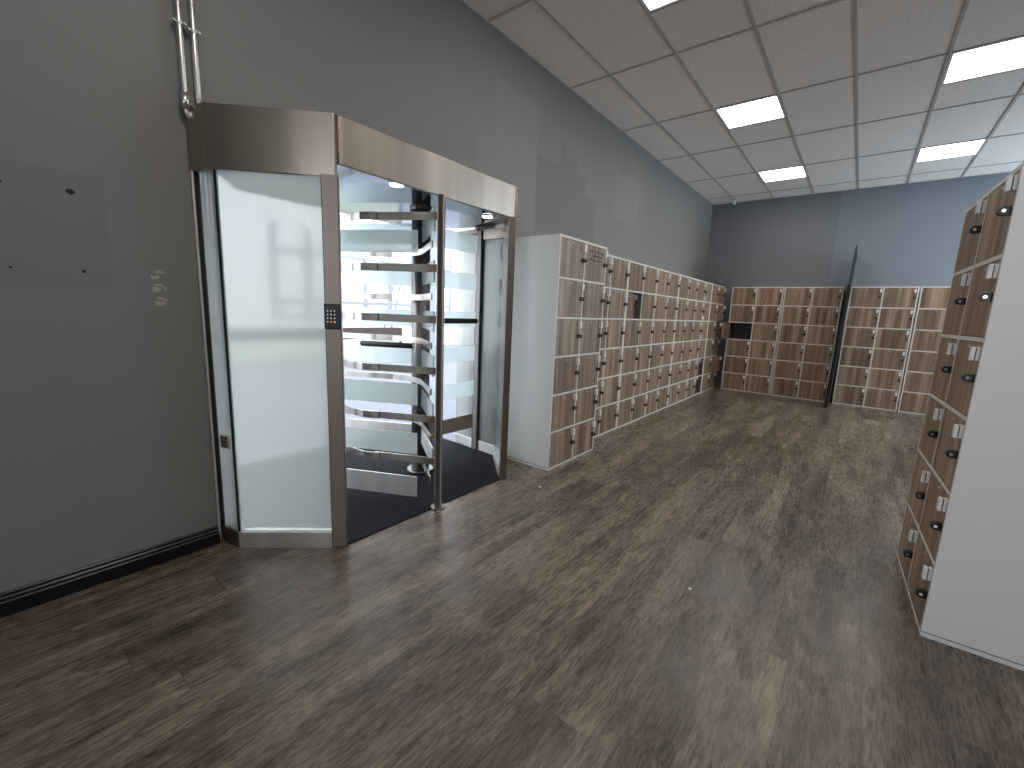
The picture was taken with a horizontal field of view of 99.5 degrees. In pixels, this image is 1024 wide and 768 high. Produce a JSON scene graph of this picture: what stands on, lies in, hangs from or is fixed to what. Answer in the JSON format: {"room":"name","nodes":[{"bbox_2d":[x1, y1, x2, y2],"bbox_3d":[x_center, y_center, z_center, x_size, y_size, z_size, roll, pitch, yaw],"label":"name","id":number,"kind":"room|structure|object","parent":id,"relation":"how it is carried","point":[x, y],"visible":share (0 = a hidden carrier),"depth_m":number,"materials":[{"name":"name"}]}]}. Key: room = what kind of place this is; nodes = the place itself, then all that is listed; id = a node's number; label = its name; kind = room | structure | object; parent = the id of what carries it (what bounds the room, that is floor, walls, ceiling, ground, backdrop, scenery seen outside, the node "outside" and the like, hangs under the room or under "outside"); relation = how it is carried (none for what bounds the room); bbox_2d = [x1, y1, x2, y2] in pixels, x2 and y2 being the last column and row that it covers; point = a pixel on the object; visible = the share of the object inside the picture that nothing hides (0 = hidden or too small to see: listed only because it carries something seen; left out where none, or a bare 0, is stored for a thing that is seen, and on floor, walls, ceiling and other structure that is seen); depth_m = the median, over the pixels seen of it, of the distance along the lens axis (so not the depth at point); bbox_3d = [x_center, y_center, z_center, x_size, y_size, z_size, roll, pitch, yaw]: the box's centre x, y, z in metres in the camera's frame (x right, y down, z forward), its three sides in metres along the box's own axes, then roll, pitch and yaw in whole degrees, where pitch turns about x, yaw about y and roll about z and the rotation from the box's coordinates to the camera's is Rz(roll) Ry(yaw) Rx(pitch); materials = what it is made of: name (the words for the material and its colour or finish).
{"room":"locker room","nodes":[
{"label":"locker room","id":0,"kind":"room"},
{"bbox_2d":[0,0,712,592],"bbox_3d":[-0.202,-1.100,3.843,0.250,3.438,12.490,10,12,38],"label":"wall","id":1,"kind":"structure","parent":0,"point":[106,451],"depth_m":1.97,"materials":[{"name":"grey paint"}]},
{"bbox_2d":[0,180,86,272],"bbox_3d":[-1.818,-0.606,1.682,0.001,0.326,0.213,10,12,38],"label":"screw holes","id":2,"kind":"object","parent":1,"relation":"attached to","point":[70,191],"depth_m":1.73,"materials":[{"name":"black"}]},
{"bbox_2d":[0,525,220,617],"bbox_3d":[-2.809,1.011,0.754,0.020,0.097,4.008,10,12,38],"label":"baseboard","id":3,"kind":"structure","parent":1,"relation":"attached to","point":[28,596],"depth_m":1.94,"materials":[{"name":"black paint"}]},
{"bbox_2d":[150,270,168,304],"bbox_3d":[-1.612,-0.439,1.981,0.001,0.159,0.061,10,12,38],"label":"wall decal","id":4,"kind":"object","parent":1,"relation":"attached to","point":[155,289],"depth_m":1.98,"materials":[{"name":"grey paint"}]},
{"bbox_2d":[170,0,190,119],"bbox_3d":[-1.435,-1.854,1.854,0.051,1.377,0.080,10,12,38],"label":"conduit pipe","id":5,"kind":"object","parent":1,"relation":"attached to","point":[177,21],"visible":0.87,"depth_m":1.90,"materials":[{"name":"grey metal"}]},
{"bbox_2d":[184,0,201,103],"bbox_3d":[-1.412,-1.903,1.877,0.048,1.287,0.050,10,12,38],"label":"conduit pipe","id":6,"kind":"object","parent":1,"relation":"attached to","point":[191,31],"visible":0.97,"depth_m":1.93,"materials":[{"name":"grey metal"}]},
{"bbox_2d":[460,0,1023,204],"bbox_3d":[2.460,-2.349,1.528,6.400,0.007,12.490,10,12,38],"label":"grid","id":7,"kind":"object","parent":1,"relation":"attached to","point":[755,27],"depth_m":4.08,"materials":[{"name":"grey paint"}]},
{"bbox_2d":[0,384,1023,767],"bbox_3d":[2.257,1.087,2.159,6.770,0.120,12.690,10,12,38],"label":"floor","id":8,"kind":"structure","parent":0,"point":[517,622],"depth_m":1.72,"materials":[{"name":"brown wood"}]},
{"bbox_2d":[346,437,499,543],"bbox_3d":[-1.113,0.688,3.342,1.620,0.007,2.060,10,12,38],"label":"entrance mat","id":9,"kind":"object","parent":8,"relation":"on","point":[465,469],"visible":0.31,"depth_m":3.13,"materials":[{"name":"black carpet"}]},
{"bbox_2d":[185,102,517,547],"bbox_3d":[-0.860,-0.326,3.002,1.198,2.139,2.197,10,12,38],"label":"turnstile","id":10,"kind":"object","parent":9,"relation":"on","point":[271,187],"visible":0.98,"depth_m":2.24,"materials":[{"name":"metal"}]},
{"bbox_2d":[388,182,403,187],"bbox_3d":[-0.639,-1.104,2.400,0.088,0.009,0.088,10,12,38],"label":"recessed light","id":11,"kind":"object","parent":10,"relation":"attached to","point":[392,184],"depth_m":2.40,"materials":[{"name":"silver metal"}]},
{"bbox_2d":[481,215,493,217],"bbox_3d":[-0.177,-1.208,3.127,0.088,0.009,0.088,10,12,38],"label":"recessed light","id":12,"kind":"object","parent":10,"relation":"attached to","point":[484,216],"depth_m":3.10,"materials":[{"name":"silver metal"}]},
{"bbox_2d":[507,233,607,470],"bbox_3d":[0.388,-0.279,3.840,0.534,1.868,0.776,10,12,38],"label":"lockers","id":13,"kind":"object","parent":8,"relation":"on","point":[558,294],"visible":0.98,"depth_m":3.57,"materials":[{"name":"white wood"}]},
{"bbox_2d":[594,254,629,437],"bbox_3d":[0.785,-0.393,4.611,0.518,1.868,0.838,10,12,38],"label":"lockers","id":14,"kind":"object","parent":8,"relation":"on","point":[616,278],"visible":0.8,"depth_m":4.58,"materials":[{"name":"brown wood"}]},
{"bbox_2d":[616,260,658,428],"bbox_3d":[1.313,-0.480,5.258,0.518,1.867,0.838,10,12,38],"label":"lockers","id":15,"kind":"object","parent":8,"relation":"on","point":[642,280],"visible":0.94,"depth_m":5.09,"materials":[{"name":"brown wood"}]},
{"bbox_2d":[645,268,680,415],"bbox_3d":[1.834,-0.570,5.912,0.518,1.868,0.838,10,12,38],"label":"lockers","id":16,"kind":"object","parent":8,"relation":"on","point":[667,289],"visible":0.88,"depth_m":5.76,"materials":[{"name":"brown wood"}]},
{"bbox_2d":[667,274,698,406],"bbox_3d":[2.362,-0.657,6.559,0.518,1.867,0.838,10,12,38],"label":"lockers","id":17,"kind":"object","parent":8,"relation":"on","point":[687,293],"visible":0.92,"depth_m":6.40,"materials":[{"name":"brown wood"}]},
{"bbox_2d":[686,280,712,398],"bbox_3d":[2.882,-0.747,7.213,0.518,1.868,0.838,10,12,38],"label":"lockers","id":18,"kind":"object","parent":8,"relation":"on","point":[703,299],"visible":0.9,"depth_m":7.06,"materials":[{"name":"brown wood"}]},
{"bbox_2d":[700,284,725,392],"bbox_3d":[3.438,-0.830,7.838,0.591,1.867,0.838,10,12,38],"label":"lockers","id":19,"kind":"object","parent":8,"relation":"on","point":[712,363],"visible":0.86,"depth_m":7.71,"materials":[{"name":"brown wood"}]},
{"bbox_2d":[720,287,784,394],"bbox_3d":[4.276,-0.789,7.793,0.852,1.868,0.822,10,12,38],"label":"lockers","id":20,"kind":"object","parent":8,"relation":"on","point":[751,332],"visible":0.98,"depth_m":7.73,"materials":[{"name":"brown wood"}]},
{"bbox_2d":[770,287,844,401],"bbox_3d":[5.032,-0.693,7.404,0.800,1.866,0.488,10,12,38],"label":"lockers","id":21,"kind":"object","parent":8,"relation":"on","point":[810,316],"visible":0.99,"depth_m":7.23,"materials":[{"name":"brown wood"}]},
{"bbox_2d":[824,245,857,407],"bbox_3d":[5.208,-0.869,6.844,0.046,2.406,1.040,11,13,37],"label":"board","id":22,"kind":"object","parent":8,"relation":"on","point":[849,286],"visible":1,"depth_m":6.53,"materials":[{"name":"black"}]},
{"bbox_2d":[832,286,919,410],"bbox_3d":[5.727,-0.576,6.867,0.800,1.868,0.488,10,12,38],"label":"lockers","id":23,"kind":"object","parent":8,"relation":"on","point":[879,321],"visible":1,"depth_m":6.69,"materials":[{"name":"brown wood"}]},
{"bbox_2d":[897,286,950,414],"bbox_3d":[6.363,-0.467,6.370,0.800,1.868,0.488,10,12,38],"label":"lockers","id":24,"kind":"object","parent":8,"relation":"on","point":[932,301],"visible":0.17,"depth_m":6.36,"materials":[{"name":"brown wood"}]},
{"bbox_2d":[897,162,1023,670],"bbox_3d":[2.182,0.125,1.860,0.534,1.868,0.806,9,12,35],"label":"lockers","id":25,"kind":"object","parent":8,"relation":"on","point":[960,551],"visible":1,"depth_m":1.70,"materials":[{"name":"white wood"}]},
{"bbox_2d":[464,0,1023,204],"bbox_3d":[2.462,-2.401,1.519,6.400,0.096,12.490,10,12,38],"label":"ceiling","id":26,"kind":"structure","parent":0,"point":[816,46],"depth_m":3.94,"materials":[{"name":"tile"}]},
{"bbox_2d":[641,0,678,11],"bbox_3d":[1.028,-2.630,2.715,0.565,0.052,0.576,10,12,38],"label":"ceiling light","id":27,"kind":"object","parent":26,"relation":"attached to","point":[651,5],"visible":1,"depth_m":3.03,"materials":[{"name":"white plastic"}]},
{"bbox_2d":[644,0,673,9],"bbox_3d":[1.027,-2.614,2.718,0.537,0.010,0.548,10,12,38],"label":"diffuser","id":28,"kind":"object","parent":27,"relation":"attached to","point":[649,4],"depth_m":3.03,"materials":[{"name":"white plastic"}]},
{"bbox_2d":[716,95,784,128],"bbox_3d":[2.526,-2.883,4.573,0.565,0.052,0.576,10,12,38],"label":"ceiling light","id":29,"kind":"object","parent":26,"relation":"attached to","point":[770,108],"visible":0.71,"depth_m":4.57,"materials":[{"name":"white plastic"}]},
{"bbox_2d":[758,166,806,181],"bbox_3d":[4.023,-3.136,6.431,0.565,0.052,0.576,10,12,38],"label":"ceiling light","id":30,"kind":"object","parent":26,"relation":"attached to","point":[794,172],"visible":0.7,"depth_m":6.43,"materials":[{"name":"white plastic"}]},
{"bbox_2d":[916,139,986,161],"bbox_3d":[5.402,-2.900,5.353,0.565,0.052,0.576,10,12,38],"label":"ceiling light","id":31,"kind":"object","parent":26,"relation":"attached to","point":[973,147],"visible":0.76,"depth_m":5.35,"materials":[{"name":"white plastic"}]},
{"bbox_2d":[942,37,1023,84],"bbox_3d":[3.904,-2.647,3.494,0.565,0.052,0.576,10,12,38],"label":"ceiling light","id":32,"kind":"object","parent":26,"relation":"attached to","point":[1004,56],"visible":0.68,"depth_m":3.53,"materials":[{"name":"white plastic"}]},
{"bbox_2d":[705,172,1010,398],"bbox_3d":[6.321,-1.319,6.687,6.400,3.438,0.100,10,12,38],"label":"wall","id":33,"kind":"structure","parent":0,"point":[903,234],"depth_m":7.16,"materials":[{"name":"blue paint"}]},
{"label":"outside","id":34,"kind":"structure","parent":0,"visible":0},
{"bbox_2d":[344,344,456,441],"bbox_3d":[-3.399,-0.678,11.328,13.730,0.115,24.000,10,12,38],"label":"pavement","id":35,"kind":"structure","parent":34,"point":[450,369],"depth_m":5.78,"materials":[{"name":"grey"}]},
{"bbox_2d":[343,339,398,357],"bbox_3d":[-5.554,-0.633,8.937,0.300,0.420,7.600,10,12,38],"label":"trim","id":36,"kind":"structure","parent":35,"relation":"on","point":[350,341],"depth_m":10.70,"materials":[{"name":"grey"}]},
{"bbox_2d":[343,327,401,342],"bbox_3d":[-5.716,-0.842,9.298,0.250,0.700,8.000,10,12,38],"label":"trim","id":37,"kind":"structure","parent":35,"relation":"on","point":[364,330],"depth_m":11.63,"materials":[{"name":"grey"}]},
{"bbox_2d":[384,285,400,326],"bbox_3d":[-3.656,-2.285,13.202,0.110,2.416,0.978,10,12,38],"label":"ladder","id":38,"kind":"object","parent":35,"relation":"on","point":[393,288],"visible":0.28,"depth_m":13.14,"materials":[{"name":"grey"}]},
{"bbox_2d":[340,213,474,344],"bbox_3d":[-4.930,-4.470,12.045,0.650,7.010,20.000,10,12,38],"label":"window","id":39,"kind":"structure","parent":35,"relation":"on","point":[451,256],"depth_m":13.38,"materials":[{"name":"white glass"}]},
{"bbox_2d":[430,246,435,346],"bbox_3d":[-2.196,-2.647,10.903,0.400,4.000,0.400,10,12,38],"label":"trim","id":40,"kind":"structure","parent":35,"relation":"on","point":[433,250],"depth_m":10.96,"materials":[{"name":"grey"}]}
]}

